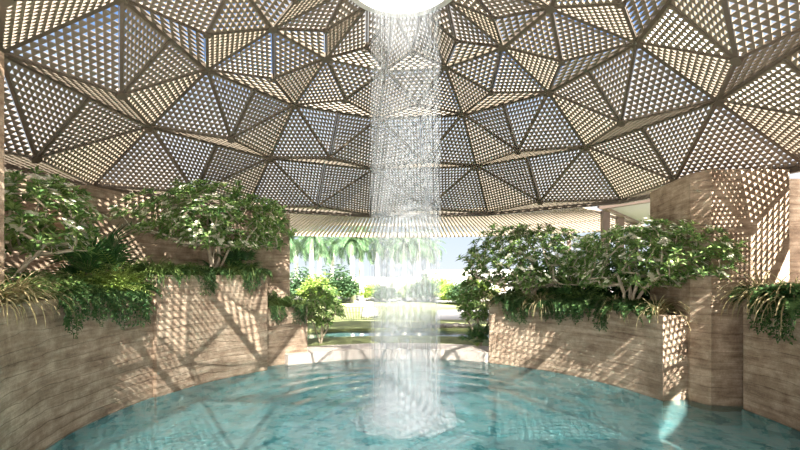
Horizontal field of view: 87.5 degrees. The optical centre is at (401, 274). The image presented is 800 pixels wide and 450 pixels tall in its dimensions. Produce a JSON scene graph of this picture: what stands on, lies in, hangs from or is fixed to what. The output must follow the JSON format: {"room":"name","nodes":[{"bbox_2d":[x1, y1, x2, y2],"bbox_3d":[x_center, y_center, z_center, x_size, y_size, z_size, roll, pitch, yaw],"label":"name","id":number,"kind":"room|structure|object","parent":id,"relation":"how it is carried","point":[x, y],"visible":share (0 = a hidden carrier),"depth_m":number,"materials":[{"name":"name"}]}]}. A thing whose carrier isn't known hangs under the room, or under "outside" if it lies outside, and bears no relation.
{"room":"spa pool pavilion","nodes":[
{"label":"spa pool pavilion","id":0,"kind":"room"},
{"bbox_2d":[4,176,68,279],"bbox_3d":[-7.609,0.440,5.883,1.342,4.920,7.934,0,0,-12],"label":"wall","id":1,"kind":"structure","parent":0,"point":[14,260],"depth_m":8.96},
{"bbox_2d":[69,185,289,297],"bbox_3d":[-5.648,0.470,11.603,1.038,4.860,5.861,0,0,36],"label":"wall","id":2,"kind":"structure","parent":0,"point":[278,262],"depth_m":10.79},
{"bbox_2d":[307,302,486,332],"bbox_3d":[0.000,2.670,24.475,49.363,0.660,23.050,0,0,0],"label":"lawn","id":3,"kind":"structure","parent":0,"point":[392,315],"depth_m":22.49,"materials":[{"name":"plant"}]},
{"bbox_2d":[295,271,340,299],"bbox_3d":[-6.686,1.024,34.158,3.871,2.659,3.783,0,0,33],"label":"bush","id":4,"kind":"object","parent":3,"relation":"on","point":[316,280],"visible":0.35,"depth_m":33.57,"materials":[{"name":"green plant"}]},
{"bbox_2d":[4,170,643,249],"bbox_3d":[-4.900,-0.090,16.413,33.346,4.860,14.858,0,0,-29],"label":"canopy","id":5,"kind":"object","parent":3,"relation":"on","point":[586,219],"visible":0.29,"depth_m":18.87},
{"bbox_2d":[314,264,362,302],"bbox_3d":[-5.548,0.718,35.064,4.690,3.274,4.540,0,0,-25],"label":"bush","id":6,"kind":"object","parent":3,"relation":"on","point":[345,285],"visible":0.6,"depth_m":34.30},
{"bbox_2d":[361,306,378,317],"bbox_3d":[-1.746,2.092,23.114,1.025,0.716,0.826,0,0,0],"label":"boulder","id":7,"kind":"object","parent":3,"relation":"on","point":[370,311],"visible":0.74,"depth_m":22.82,"materials":[{"name":"white stone"}]},
{"bbox_2d":[434,279,458,303],"bbox_3d":[3.967,1.330,34.069,2.910,2.045,2.978,0,0,24],"label":"bush","id":8,"kind":"object","parent":3,"relation":"on","point":[443,291],"visible":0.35,"depth_m":33.71,"materials":[{"name":"green plant"}]},
{"bbox_2d":[434,310,488,320],"bbox_3d":[7.350,2.350,24.600,11.300,0.100,7.800,0,0,0],"label":"terrace","id":9,"kind":"object","parent":3,"relation":"on","point":[441,314],"visible":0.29,"depth_m":23.74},
{"bbox_2d":[445,277,478,303],"bbox_3d":[4.888,1.228,32.956,3.121,2.251,3.224,0,0,-33],"label":"bush","id":10,"kind":"object","parent":3,"relation":"on","point":[456,288],"visible":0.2,"depth_m":32.62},
{"bbox_2d":[597,190,649,268],"bbox_3d":[11.255,-0.180,16.498,10.013,5.040,7.477,0,0,-16],"label":"pavilion","id":11,"kind":"object","parent":3,"relation":"on","point":[633,212],"visible":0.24,"depth_m":15.46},
{"bbox_2d":[307,336,488,346],"bbox_3d":[0.000,2.665,13.438,14.809,0.670,5.225,0,0,0],"label":"ground","id":12,"kind":"structure","parent":0,"point":[354,339],"depth_m":14.87,"materials":[{"name":"plant"}]},
{"bbox_2d":[298,284,346,343],"bbox_3d":[-2.768,1.335,14.206,1.909,2.084,1.605,0,0,0],"label":"bush","id":13,"kind":"object","parent":12,"relation":"on","point":[334,306],"visible":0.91,"depth_m":13.89,"materials":[{"name":"green plant"}]},
{"bbox_2d":[307,330,488,338],"bbox_3d":[0.000,2.470,15.088,18.879,0.060,6.625,0,0,0],"label":"stream","id":14,"kind":"object","parent":12,"relation":"in","point":[387,332],"visible":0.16,"depth_m":17.43,"materials":[{"name":"liquid"}]},
{"bbox_2d":[454,272,495,345],"bbox_3d":[2.522,1.095,13.831,1.682,2.518,1.474,0,0,0],"label":"bush","id":15,"kind":"object","parent":12,"relation":"on","point":[480,315],"visible":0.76,"depth_m":13.60,"materials":[{"name":"green plant"}]},
{"bbox_2d":[534,238,572,294],"bbox_3d":[4.897,0.496,13.465,1.832,3.695,1.703,0,0,20],"label":"shrub","id":16,"kind":"object","parent":12,"relation":"on","point":[545,268],"visible":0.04,"depth_m":13.39,"materials":[{"name":"green plant"}]},
{"bbox_2d":[584,241,633,298],"bbox_3d":[6.176,0.557,12.241,1.832,3.572,1.703,0,0,5],"label":"shrub","id":17,"kind":"object","parent":12,"relation":"on","point":[611,291],"visible":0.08,"depth_m":11.91,"materials":[{"name":"green plant"}]},
{"bbox_2d":[616,244,649,301],"bbox_3d":[6.617,0.619,11.516,1.703,3.448,1.832,0,0,-2],"label":"shrub","id":18,"kind":"object","parent":12,"relation":"on","point":[647,295],"visible":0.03,"depth_m":11.31,"materials":[{"name":"green plant"}]},
{"bbox_2d":[0,0,799,217],"bbox_3d":[0.000,-3.845,7.500,16.951,3.350,16.951,0,0,0],"label":"dome","id":19,"kind":"object","parent":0,"point":[22,22],"visible":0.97,"depth_m":9.27,"materials":[{"name":"wood"}]},
{"bbox_2d":[304,277,511,302],"bbox_3d":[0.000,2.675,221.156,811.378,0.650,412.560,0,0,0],"label":"ground","id":20,"kind":"structure","parent":0,"point":[357,298],"depth_m":38.53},
{"bbox_2d":[290,228,307,262],"bbox_3d":[-10.305,-0.929,37.129,4.226,6.673,4.242,0,0,0],"label":"palm tree","id":21,"kind":"object","parent":20,"relation":"on","point":[291,241],"visible":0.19,"depth_m":37.06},
{"bbox_2d":[290,237,308,297],"bbox_3d":[-10.417,-0.677,41.255,4.258,6.168,4.311,0,0,16],"label":"palm tree","id":22,"kind":"object","parent":20,"relation":"on","point":[296,258],"visible":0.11,"depth_m":41.00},
{"bbox_2d":[290,267,318,302],"bbox_3d":[-8.502,0.820,36.022,4.256,3.069,4.396,0,0,0],"label":"bush","id":23,"kind":"object","parent":20,"relation":"on","point":[298,282],"visible":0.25,"depth_m":35.25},
{"bbox_2d":[293,226,332,276],"bbox_3d":[-8.091,-1.067,37.923,4.251,6.948,4.247,0,0,31],"label":"palm tree","id":24,"kind":"object","parent":20,"relation":"on","point":[310,244],"visible":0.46,"depth_m":37.67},
{"bbox_2d":[305,238,337,275],"bbox_3d":[-8.330,-0.864,43.078,4.226,6.539,4.242,0,0,-43],"label":"palm tree","id":25,"kind":"object","parent":20,"relation":"on","point":[317,256],"visible":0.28,"depth_m":42.64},
{"bbox_2d":[316,237,346,276],"bbox_3d":[-7.142,-0.837,43.922,4.258,6.493,4.311,0,0,-28],"label":"palm tree","id":26,"kind":"object","parent":20,"relation":"on","point":[331,263],"visible":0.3,"depth_m":43.53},
{"bbox_2d":[327,232,374,301],"bbox_3d":[-4.333,-0.713,35.958,4.229,6.227,4.247,0,0,-12],"label":"palm tree","id":27,"kind":"object","parent":20,"relation":"on","point":[350,254],"visible":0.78,"depth_m":35.80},
{"bbox_2d":[294,277,412,289],"bbox_3d":[-16.250,1.350,54.750,35.500,2.100,0.500,0,0,0],"label":"wall","id":28,"kind":"structure","parent":20,"relation":"on","point":[397,280],"depth_m":54.50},
{"bbox_2d":[337,226,380,300],"bbox_3d":[-3.695,-1.126,37.258,4.241,7.073,4.226,0,0,3],"label":"palm tree","id":29,"kind":"object","parent":20,"relation":"on","point":[361,278],"visible":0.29,"depth_m":37.25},
{"bbox_2d":[356,278,383,300],"bbox_3d":[-2.795,1.330,37.892,2.978,2.045,2.910,0,0,41],"label":"bush","id":30,"kind":"object","parent":20,"relation":"on","point":[369,288],"visible":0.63,"depth_m":37.45,"materials":[{"name":"green plant"}]},
{"bbox_2d":[357,237,395,299],"bbox_3d":[-2.372,-0.773,38.857,4.311,6.363,4.258,0,0,19],"label":"palm tree","id":31,"kind":"object","parent":20,"relation":"on","point":[376,257],"visible":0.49,"depth_m":38.74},
{"bbox_2d":[372,281,400,301],"bbox_3d":[-1.318,1.432,35.960,2.638,1.841,2.554,0,0,-16],"label":"bush","id":32,"kind":"object","parent":20,"relation":"on","point":[389,293],"visible":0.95,"depth_m":35.54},
{"bbox_2d":[379,237,407,287],"bbox_3d":[-0.903,-0.874,43.141,4.247,6.555,4.251,0,0,34],"label":"palm tree","id":33,"kind":"object","parent":20,"relation":"on","point":[393,256],"visible":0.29,"depth_m":42.85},
{"bbox_2d":[382,231,425,300],"bbox_3d":[0.155,-0.765,38.273,4.241,6.339,4.226,0,0,-40],"label":"palm tree","id":34,"kind":"object","parent":20,"relation":"on","point":[404,254],"visible":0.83,"depth_m":37.91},
{"bbox_2d":[397,279,420,301],"bbox_3d":[0.885,1.330,36.951,2.910,2.045,2.978,0,0,16],"label":"bush","id":35,"kind":"object","parent":20,"relation":"on","point":[403,290],"visible":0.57,"depth_m":36.53,"materials":[{"name":"green plant"}]},
{"bbox_2d":[403,229,439,298],"bbox_3d":[1.702,-1.028,41.285,4.311,6.882,4.258,0,0,-25],"label":"palm tree","id":36,"kind":"object","parent":20,"relation":"on","point":[419,246],"visible":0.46,"depth_m":40.99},
{"bbox_2d":[407,274,440,301],"bbox_3d":[1.964,1.126,36.053,3.405,2.455,3.517,0,0,-41],"label":"bush","id":37,"kind":"object","parent":20,"relation":"on","point":[426,289],"visible":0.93,"depth_m":35.33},
{"bbox_2d":[413,238,445,278],"bbox_3d":[2.939,-0.809,45.850,4.247,6.424,4.229,0,0,-9],"label":"palm tree","id":38,"kind":"object","parent":20,"relation":"on","point":[436,245],"visible":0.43,"depth_m":45.76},
{"bbox_2d":[420,272,451,300],"bbox_3d":[3.191,1.024,39.194,3.871,2.659,3.783,0,0,-8],"label":"bush","id":39,"kind":"object","parent":20,"relation":"on","point":[443,280],"visible":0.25,"depth_m":38.62,"materials":[{"name":"green plant"}]},
{"bbox_2d":[421,270,556,292],"bbox_3d":[14.600,0.875,58.500,23.400,3.050,10.800,0,0,0],"label":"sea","id":40,"kind":"structure","parent":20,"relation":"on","point":[448,274],"depth_m":53.50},
{"bbox_2d":[45,358,799,449],"bbox_3d":[0.000,2.600,7.500,13.997,0.031,13.997,0,0,-42],"label":"water","id":41,"kind":"object","parent":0,"point":[384,403],"visible":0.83,"depth_m":7.78,"materials":[{"name":"liquid"}]},
{"bbox_2d":[650,169,788,405],"bbox_3d":[6.835,0.445,9.450,1.730,5.090,2.300,0,0,0],"label":"wall","id":42,"kind":"structure","parent":0,"point":[752,205],"depth_m":8.30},
{"bbox_2d":[789,179,799,282],"bbox_3d":[8.453,0.400,9.850,1.495,5.000,1.500,0,0,0],"label":"wall","id":43,"kind":"structure","parent":0,"point":[794,184],"depth_m":9.10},
{"label":"floor","id":44,"kind":"structure","parent":0,"visible":0},
{"bbox_2d":[0,293,152,449],"bbox_3d":[-6.361,1.685,6.309,3.115,2.610,6.889,0,0,-11],"label":"planter","id":45,"kind":"object","parent":44,"relation":"on","point":[54,384],"visible":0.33,"depth_m":6.61,"materials":[{"name":"stone"}]},
{"bbox_2d":[0,51,3,283],"bbox_3d":[-5.575,-1.300,5.475,0.410,3.400,0.350,0,0,0],"label":"pillar","id":46,"kind":"structure","parent":45,"relation":"on","point":[1,52],"depth_m":5.61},
{"bbox_2d":[0,269,55,324],"bbox_3d":[-5.023,0.317,5.059,1.431,0.806,1.311,0,0,33],"label":"grass tuft","id":47,"kind":"object","parent":45,"relation":"on","point":[5,292],"visible":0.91,"depth_m":5.24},
{"bbox_2d":[2,270,56,299],"bbox_3d":[-5.608,0.178,5.792,1.264,0.533,1.068,0,0,-14],"label":"herb","id":48,"kind":"object","parent":45,"relation":"on","point":[7,274],"visible":0.25,"depth_m":5.92,"materials":[{"name":"green plant"}]},
{"bbox_2d":[8,272,71,299],"bbox_3d":[-5.698,0.201,6.290,1.154,0.486,0.976,0,0,-28],"label":"herb","id":49,"kind":"object","parent":45,"relation":"on","point":[17,275],"visible":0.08,"depth_m":6.34,"materials":[{"name":"green plant"}]},
{"bbox_2d":[1,272,79,327],"bbox_3d":[-5.415,0.308,5.845,1.416,0.872,1.546,0,0,19],"label":"grass tuft","id":50,"kind":"object","parent":45,"relation":"on","point":[8,280],"visible":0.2,"depth_m":5.75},
{"bbox_2d":[0,263,81,326],"bbox_3d":[-5.163,0.297,5.468,1.553,0.954,1.689,0,0,-16],"label":"grass tuft","id":51,"kind":"object","parent":45,"relation":"on","point":[25,285],"visible":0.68,"depth_m":5.45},
{"bbox_2d":[24,270,85,300],"bbox_3d":[-5.790,0.179,6.705,1.260,0.531,1.065,0,0,38],"label":"herb","id":52,"kind":"object","parent":45,"relation":"on","point":[68,286],"visible":0.36,"depth_m":6.67,"materials":[{"name":"green plant"}]},
{"bbox_2d":[4,165,107,279],"bbox_3d":[-6.157,-0.626,6.857,1.942,2.268,2.477,0,0,0],"label":"frangipani tree","id":53,"kind":"object","parent":45,"relation":"on","point":[19,224],"visible":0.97,"depth_m":6.91,"materials":[{"name":"green plant"}]},
{"bbox_2d":[35,270,97,291],"bbox_3d":[-5.885,0.179,7.079,1.262,0.532,1.066,0,0,-43],"label":"herb","id":54,"kind":"object","parent":45,"relation":"on","point":[63,276],"visible":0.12,"depth_m":7.13,"materials":[{"name":"green plant"}]},
{"bbox_2d":[45,293,90,338],"bbox_3d":[-5.340,0.664,6.679,0.473,0.754,0.693,0,0,-9],"label":"trailing plant","id":55,"kind":"object","parent":45,"relation":"hanging from","point":[67,320],"visible":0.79,"depth_m":6.63,"materials":[{"name":"green plant"}]},
{"bbox_2d":[40,282,103,312],"bbox_3d":[-5.709,0.366,6.915,1.281,0.547,1.086,0,0,-42],"label":"fern","id":56,"kind":"object","parent":45,"relation":"on","point":[80,293],"visible":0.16,"depth_m":6.90,"materials":[{"name":"green plant"}]},
{"bbox_2d":[4,221,162,280],"bbox_3d":[-6.406,-0.348,8.686,2.944,1.599,2.497,0,0,-17],"label":"fan palm","id":57,"kind":"object","parent":45,"relation":"on","point":[109,247],"visible":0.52,"depth_m":8.28,"materials":[{"name":"green plant"}]},
{"bbox_2d":[69,273,115,292],"bbox_3d":[-5.835,0.207,7.685,1.056,0.475,0.991,0,0,24],"label":"herb","id":58,"kind":"object","parent":45,"relation":"on","point":[98,285],"visible":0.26,"depth_m":7.68,"materials":[{"name":"green plant"}]},
{"bbox_2d":[71,267,127,291],"bbox_3d":[-5.793,0.148,7.917,1.202,0.592,1.185,0,0,12],"label":"herb","id":59,"kind":"object","parent":45,"relation":"on","point":[108,280],"visible":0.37,"depth_m":7.85,"materials":[{"name":"green plant"}]},
{"bbox_2d":[86,292,114,326],"bbox_3d":[-5.426,0.619,7.426,0.398,0.634,0.583,0,0,-1],"label":"trailing plant","id":60,"kind":"object","parent":45,"relation":"hanging from","point":[94,300],"visible":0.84,"depth_m":7.37,"materials":[{"name":"green plant"}]},
{"bbox_2d":[104,291,137,329],"bbox_3d":[-5.380,0.669,7.902,0.481,0.767,0.704,0,0,4],"label":"trailing plant","id":61,"kind":"object","parent":45,"relation":"hanging from","point":[117,295],"visible":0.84,"depth_m":7.83,"materials":[{"name":"green plant"}]},
{"bbox_2d":[104,282,148,305],"bbox_3d":[-5.650,0.404,8.208,1.048,0.550,0.962,0,0,20],"label":"fern","id":62,"kind":"object","parent":45,"relation":"on","point":[131,291],"visible":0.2,"depth_m":8.10,"materials":[{"name":"green plant"}]},
{"bbox_2d":[106,271,147,290],"bbox_3d":[-5.716,0.178,8.421,1.064,0.531,1.079,0,0,3],"label":"herb","id":63,"kind":"object","parent":45,"relation":"on","point":[131,277],"visible":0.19,"depth_m":8.38,"materials":[{"name":"green plant"}]},
{"bbox_2d":[126,289,155,327],"bbox_3d":[-5.303,0.685,8.385,0.444,0.791,0.638,0,0,10],"label":"trailing plant","id":64,"kind":"object","parent":45,"relation":"hanging from","point":[139,294],"visible":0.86,"depth_m":8.39,"materials":[{"name":"green plant"}]},
{"bbox_2d":[125,281,163,304],"bbox_3d":[-5.526,0.371,8.690,1.000,0.504,1.180,0,0,-23],"label":"fern","id":65,"kind":"object","parent":45,"relation":"on","point":[150,287],"visible":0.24,"depth_m":8.73,"materials":[{"name":"green plant"}]},
{"bbox_2d":[99,275,266,396],"bbox_3d":[-5.213,1.495,10.620,1.869,2.990,3.888,0,0,31],"label":"planter","id":66,"kind":"object","parent":44,"relation":"on","point":[198,339],"visible":0.43,"depth_m":10.07,"materials":[{"name":"stone"}]},
{"bbox_2d":[83,249,166,295],"bbox_3d":[-5.744,-0.022,8.537,1.734,0.906,1.697,0,0,-45],"label":"sago palm","id":67,"kind":"object","parent":66,"relation":"in","point":[127,267],"visible":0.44,"depth_m":8.28,"materials":[{"name":"green plant"}]},
{"bbox_2d":[129,256,184,284],"bbox_3d":[-5.389,-0.045,9.149,1.313,0.775,1.442,0,0,28],"label":"grass tuft","id":68,"kind":"object","parent":66,"relation":"on","point":[157,267],"visible":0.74,"depth_m":8.95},
{"bbox_2d":[131,264,187,287],"bbox_3d":[-5.333,0.023,9.313,1.084,0.564,0.963,0,0,-1],"label":"fern","id":69,"kind":"object","parent":66,"relation":"on","point":[176,274],"visible":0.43,"depth_m":9.13,"materials":[{"name":"green plant"}]},
{"bbox_2d":[149,258,200,285],"bbox_3d":[-5.183,-0.050,9.422,1.289,0.713,1.292,0,0,34],"label":"grass tuft","id":70,"kind":"object","parent":66,"relation":"on","point":[170,266],"visible":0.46,"depth_m":9.26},
{"bbox_2d":[162,265,203,283],"bbox_3d":[-5.184,-0.009,9.797,1.000,0.504,1.180,0,0,7],"label":"fern","id":71,"kind":"object","parent":66,"relation":"on","point":[188,269],"visible":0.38,"depth_m":9.68,"materials":[{"name":"green plant"}]},
{"bbox_2d":[108,176,297,267],"bbox_3d":[-4.848,-1.235,10.733,2.135,2.695,4.912,0,0,34],"label":"frangipani tree","id":72,"kind":"object","parent":66,"relation":"on","point":[229,213],"visible":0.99,"depth_m":10.32,"materials":[{"name":"green plant"}]},
{"bbox_2d":[199,272,218,295],"bbox_3d":[-4.675,0.229,10.037,0.334,0.594,0.480,0,0,28],"label":"trailing plant","id":73,"kind":"object","parent":66,"relation":"hanging from","point":[209,274],"visible":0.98,"depth_m":10.03,"materials":[{"name":"green plant"}]},
{"bbox_2d":[197,265,229,280],"bbox_3d":[-4.797,-0.028,10.592,1.027,0.454,1.013,0,0,-22],"label":"fern","id":74,"kind":"object","parent":66,"relation":"on","point":[220,270],"visible":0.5,"depth_m":10.40,"materials":[{"name":"green plant"}]},
{"bbox_2d":[195,243,262,268],"bbox_3d":[-4.589,-0.409,11.593,1.792,0.951,1.565,0,0,21],"label":"fan palm","id":75,"kind":"object","parent":66,"relation":"on","point":[239,255],"visible":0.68,"depth_m":11.34,"materials":[{"name":"green plant"}]},
{"bbox_2d":[211,261,246,283],"bbox_3d":[-4.439,-0.044,10.789,1.200,0.662,1.198,0,0,33],"label":"grass tuft","id":76,"kind":"object","parent":66,"relation":"on","point":[229,268],"visible":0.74,"depth_m":10.61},
{"bbox_2d":[241,272,261,294],"bbox_3d":[-3.996,0.231,11.000,0.385,0.614,0.564,0,0,41],"label":"trailing plant","id":77,"kind":"object","parent":66,"relation":"hanging from","point":[245,279],"visible":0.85,"depth_m":10.91,"materials":[{"name":"green plant"}]},
{"bbox_2d":[235,260,269,286],"bbox_3d":[-4.072,-0.050,11.230,1.288,0.710,1.285,0,0,26],"label":"grass tuft","id":78,"kind":"object","parent":66,"relation":"on","point":[251,264],"visible":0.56,"depth_m":10.99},
{"bbox_2d":[239,267,272,280],"bbox_3d":[-4.005,-0.007,11.408,0.972,0.490,1.147,0,0,-17],"label":"fern","id":79,"kind":"object","parent":66,"relation":"on","point":[259,269],"visible":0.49,"depth_m":11.22,"materials":[{"name":"green plant"}]},
{"bbox_2d":[267,306,306,365],"bbox_3d":[-3.748,1.965,12.649,1.672,2.050,1.281,0,0,-36],"label":"planter","id":80,"kind":"object","parent":44,"relation":"on","point":[286,337],"visible":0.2,"depth_m":12.19,"materials":[{"name":"stone"}]},
{"bbox_2d":[269,305,287,324],"bbox_3d":[-3.564,1.156,12.011,0.526,0.573,0.360,0,0,-38],"label":"trailing plant","id":81,"kind":"object","parent":80,"relation":"hanging from","point":[274,308],"visible":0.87,"depth_m":11.92,"materials":[{"name":"green plant"}]},
{"bbox_2d":[267,291,294,306],"bbox_3d":[-3.704,0.745,12.649,1.083,0.520,1.154,0,0,-36],"label":"herb","id":82,"kind":"object","parent":80,"relation":"on","point":[275,295],"visible":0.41,"depth_m":12.52,"materials":[{"name":"green plant"}]},
{"bbox_2d":[291,304,307,324],"bbox_3d":[-3.043,1.180,12.366,0.501,0.622,0.349,0,0,-32],"label":"trailing plant","id":83,"kind":"object","parent":80,"relation":"hanging from","point":[298,310],"visible":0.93,"depth_m":12.31,"materials":[{"name":"green plant"}]},
{"bbox_2d":[285,343,488,364],"bbox_3d":[0.000,2.645,13.070,7.818,0.690,2.160,0,0,0],"label":"pool coping","id":84,"kind":"object","parent":44,"relation":"on","point":[324,353],"visible":0.35,"depth_m":12.94,"materials":[{"name":"stone"}]},
{"bbox_2d":[456,322,488,345],"bbox_3d":[2.339,1.851,13.494,1.293,0.908,1.548,0,0,13],"label":"bush","id":85,"kind":"object","parent":84,"relation":"on","point":[471,335],"visible":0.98,"depth_m":13.40,"materials":[{"name":"green plant"}]},
{"bbox_2d":[489,303,595,380],"bbox_3d":[4.240,1.915,11.891,3.831,2.150,1.691,0,0,44],"label":"planter","id":86,"kind":"object","parent":44,"relation":"on","point":[568,348],"visible":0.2,"depth_m":11.37,"materials":[{"name":"stone"}]},
{"bbox_2d":[488,294,524,309],"bbox_3d":[3.142,0.798,12.187,1.212,0.536,1.196,0,0,6],"label":"fern","id":87,"kind":"object","parent":86,"relation":"on","point":[501,297],"visible":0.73,"depth_m":11.96,"materials":[{"name":"green plant"}]},
{"bbox_2d":[512,303,527,324],"bbox_3d":[3.349,1.084,11.789,0.510,0.632,0.355,0,0,38],"label":"trailing plant","id":88,"kind":"object","parent":86,"relation":"hanging from","point":[516,304],"visible":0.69,"depth_m":11.70,"materials":[{"name":"green plant"}]},
{"bbox_2d":[512,296,543,313],"bbox_3d":[3.640,0.831,11.806,1.185,0.506,1.005,0,0,-32],"label":"fern","id":89,"kind":"object","parent":86,"relation":"on","point":[528,299],"visible":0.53,"depth_m":11.62,"materials":[{"name":"green plant"}]},
{"bbox_2d":[456,222,611,297],"bbox_3d":[3.765,-0.356,12.478,4.613,2.623,2.443,0,0,32],"label":"frangipani tree","id":90,"kind":"object","parent":86,"relation":"on","point":[513,279],"visible":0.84,"depth_m":12.18,"materials":[{"name":"green plant"}]},
{"bbox_2d":[517,287,558,321],"bbox_3d":[3.807,0.769,11.541,1.569,0.954,1.738,0,0,-43],"label":"grass tuft","id":91,"kind":"object","parent":86,"relation":"on","point":[540,299],"visible":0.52,"depth_m":11.29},
{"bbox_2d":[531,294,569,317],"bbox_3d":[4.083,0.857,11.294,1.329,0.691,1.180,0,0,-33],"label":"fern","id":92,"kind":"object","parent":86,"relation":"on","point":[551,298],"visible":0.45,"depth_m":11.09,"materials":[{"name":"green plant"}]},
{"bbox_2d":[550,305,567,324],"bbox_3d":[4.190,1.042,10.992,0.337,0.537,0.494,0,0,-40],"label":"trailing plant","id":93,"kind":"object","parent":86,"relation":"hanging from","point":[556,314],"visible":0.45,"depth_m":10.95,"materials":[{"name":"green plant"}]},
{"bbox_2d":[539,294,579,318],"bbox_3d":[4.303,0.856,11.062,1.384,0.719,1.229,0,0,-7],"label":"fern","id":94,"kind":"object","parent":86,"relation":"on","point":[557,299],"visible":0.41,"depth_m":10.75,"materials":[{"name":"green plant"}]},
{"bbox_2d":[532,277,594,298],"bbox_3d":[4.635,0.386,11.923,1.855,1.063,1.699,0,0,4],"label":"fern","id":95,"kind":"object","parent":86,"relation":"on","point":[567,290],"visible":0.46,"depth_m":11.64,"materials":[{"name":"green plant"}]},
{"bbox_2d":[561,287,595,305],"bbox_3d":[4.839,0.627,11.428,1.155,0.576,1.367,0,0,19],"label":"herb","id":96,"kind":"object","parent":86,"relation":"on","point":[577,294],"visible":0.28,"depth_m":11.27,"materials":[{"name":"green plant"}]},
{"bbox_2d":[557,296,600,320],"bbox_3d":[4.545,0.858,10.865,1.156,0.676,1.301,0,0,-7],"label":"fern","id":97,"kind":"object","parent":86,"relation":"on","point":[563,301],"visible":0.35,"depth_m":10.51,"materials":[{"name":"green plant"}]},
{"bbox_2d":[568,297,611,319],"bbox_3d":[4.753,0.820,10.518,1.183,0.596,1.396,0,0,-41],"label":"fern","id":98,"kind":"object","parent":86,"relation":"on","point":[591,301],"visible":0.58,"depth_m":10.28,"materials":[{"name":"green plant"}]},
{"bbox_2d":[584,288,617,299],"bbox_3d":[5.193,0.628,10.958,1.196,0.573,1.274,0,0,43],"label":"herb","id":99,"kind":"object","parent":86,"relation":"on","point":[595,289],"visible":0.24,"depth_m":10.96,"materials":[{"name":"green plant"}]},
{"bbox_2d":[596,309,687,400],"bbox_3d":[5.420,1.915,9.564,0.800,2.150,1.972,0,0,-21],"label":"planter","id":100,"kind":"object","parent":44,"relation":"on","point":[650,359],"visible":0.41,"depth_m":9.02,"materials":[{"name":"stone"}]},
{"bbox_2d":[592,307,608,331],"bbox_3d":[4.810,1.068,10.059,0.331,0.590,0.476,0,0,-28],"label":"trailing plant","id":101,"kind":"object","parent":100,"relation":"hanging from","point":[595,312],"visible":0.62,"depth_m":10.01,"materials":[{"name":"green plant"}]},
{"bbox_2d":[581,298,621,315],"bbox_3d":[4.990,0.804,10.298,1.135,0.502,1.120,0,0,28],"label":"fern","id":102,"kind":"object","parent":100,"relation":"on","point":[593,303],"visible":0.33,"depth_m":10.12,"materials":[{"name":"green plant"}]},
{"bbox_2d":[598,297,651,324],"bbox_3d":[5.226,0.817,9.649,1.241,0.625,1.464,0,0,26],"label":"fern","id":103,"kind":"object","parent":100,"relation":"on","point":[620,304],"visible":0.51,"depth_m":9.46,"materials":[{"name":"green plant"}]},
{"bbox_2d":[609,297,675,322],"bbox_3d":[5.359,0.793,9.377,1.262,0.566,1.279,0,0,-31],"label":"fern","id":104,"kind":"object","parent":100,"relation":"on","point":[639,307],"visible":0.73,"depth_m":9.08,"materials":[{"name":"green plant"}]},
{"bbox_2d":[556,216,749,301],"bbox_3d":[5.351,-0.176,9.623,1.977,2.275,4.459,0,0,-23],"label":"frangipani tree","id":105,"kind":"object","parent":100,"relation":"on","point":[633,236],"visible":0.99,"depth_m":8.95,"materials":[{"name":"green plant"}]},
{"bbox_2d":[622,289,693,331],"bbox_3d":[5.450,0.754,8.896,1.478,0.900,1.579,0,0,-23],"label":"grass tuft","id":106,"kind":"object","parent":100,"relation":"on","point":[658,308],"visible":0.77,"depth_m":8.84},
{"bbox_2d":[743,300,799,430],"bbox_3d":[6.819,1.735,5.500,1.888,2.510,5.940,0,0,16],"label":"planter","id":107,"kind":"object","parent":44,"relation":"on","point":[771,370],"visible":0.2,"depth_m":7.53,"materials":[{"name":"stone"}]},
{"bbox_2d":[711,264,799,321],"bbox_3d":[6.800,0.369,7.913,1.875,1.154,2.046,0,0,18],"label":"grass tuft","id":108,"kind":"object","parent":107,"relation":"on","point":[766,276],"visible":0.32,"depth_m":7.79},
{"bbox_2d":[717,270,799,334],"bbox_3d":[6.826,0.389,7.340,1.993,1.211,2.207,0,0,-4],"label":"grass tuft","id":109,"kind":"object","parent":107,"relation":"on","point":[791,283],"visible":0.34,"depth_m":7.14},
{"bbox_2d":[747,298,773,334],"bbox_3d":[6.590,0.751,7.617,0.395,0.703,0.567,0,0,-1],"label":"trailing plant","id":110,"kind":"object","parent":107,"relation":"hanging from","point":[763,306],"visible":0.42,"depth_m":7.55,"materials":[{"name":"green plant"}]},
{"bbox_2d":[724,271,797,320],"bbox_3d":[6.835,0.413,7.717,1.829,1.004,1.652,0,0,-23],"label":"grass tuft","id":111,"kind":"object","parent":107,"relation":"on","point":[795,271],"visible":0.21,"depth_m":7.45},
{"bbox_2d":[728,282,793,309],"bbox_3d":[6.879,0.428,7.768,1.320,0.592,1.338,0,0,-40],"label":"fern","id":112,"kind":"object","parent":107,"relation":"on","point":[742,287],"visible":0.21,"depth_m":7.83,"materials":[{"name":"green plant"}]},
{"bbox_2d":[737,280,799,311],"bbox_3d":[6.956,0.416,7.441,1.492,0.660,1.472,0,0,-5],"label":"fern","id":113,"kind":"object","parent":107,"relation":"on","point":[768,291],"visible":0.27,"depth_m":7.41,"materials":[{"name":"green plant"}]},
{"bbox_2d":[745,282,799,324],"bbox_3d":[6.834,0.444,7.054,1.707,0.729,1.447,0,0,-4],"label":"fern","id":114,"kind":"object","parent":107,"relation":"on","point":[789,300],"visible":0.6,"depth_m":7.01,"materials":[{"name":"green plant"}]},
{"bbox_2d":[765,298,796,344],"bbox_3d":[6.562,0.787,7.158,0.448,0.797,0.643,0,0,3],"label":"trailing plant","id":115,"kind":"object","parent":107,"relation":"hanging from","point":[784,330],"visible":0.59,"depth_m":7.11,"materials":[{"name":"green plant"}]},
{"bbox_2d":[773,289,799,321],"bbox_3d":[6.752,0.464,6.648,1.320,0.564,1.119,0,0,34],"label":"fern","id":116,"kind":"object","parent":107,"relation":"on","point":[795,305],"visible":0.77,"depth_m":6.78,"materials":[{"name":"green plant"}]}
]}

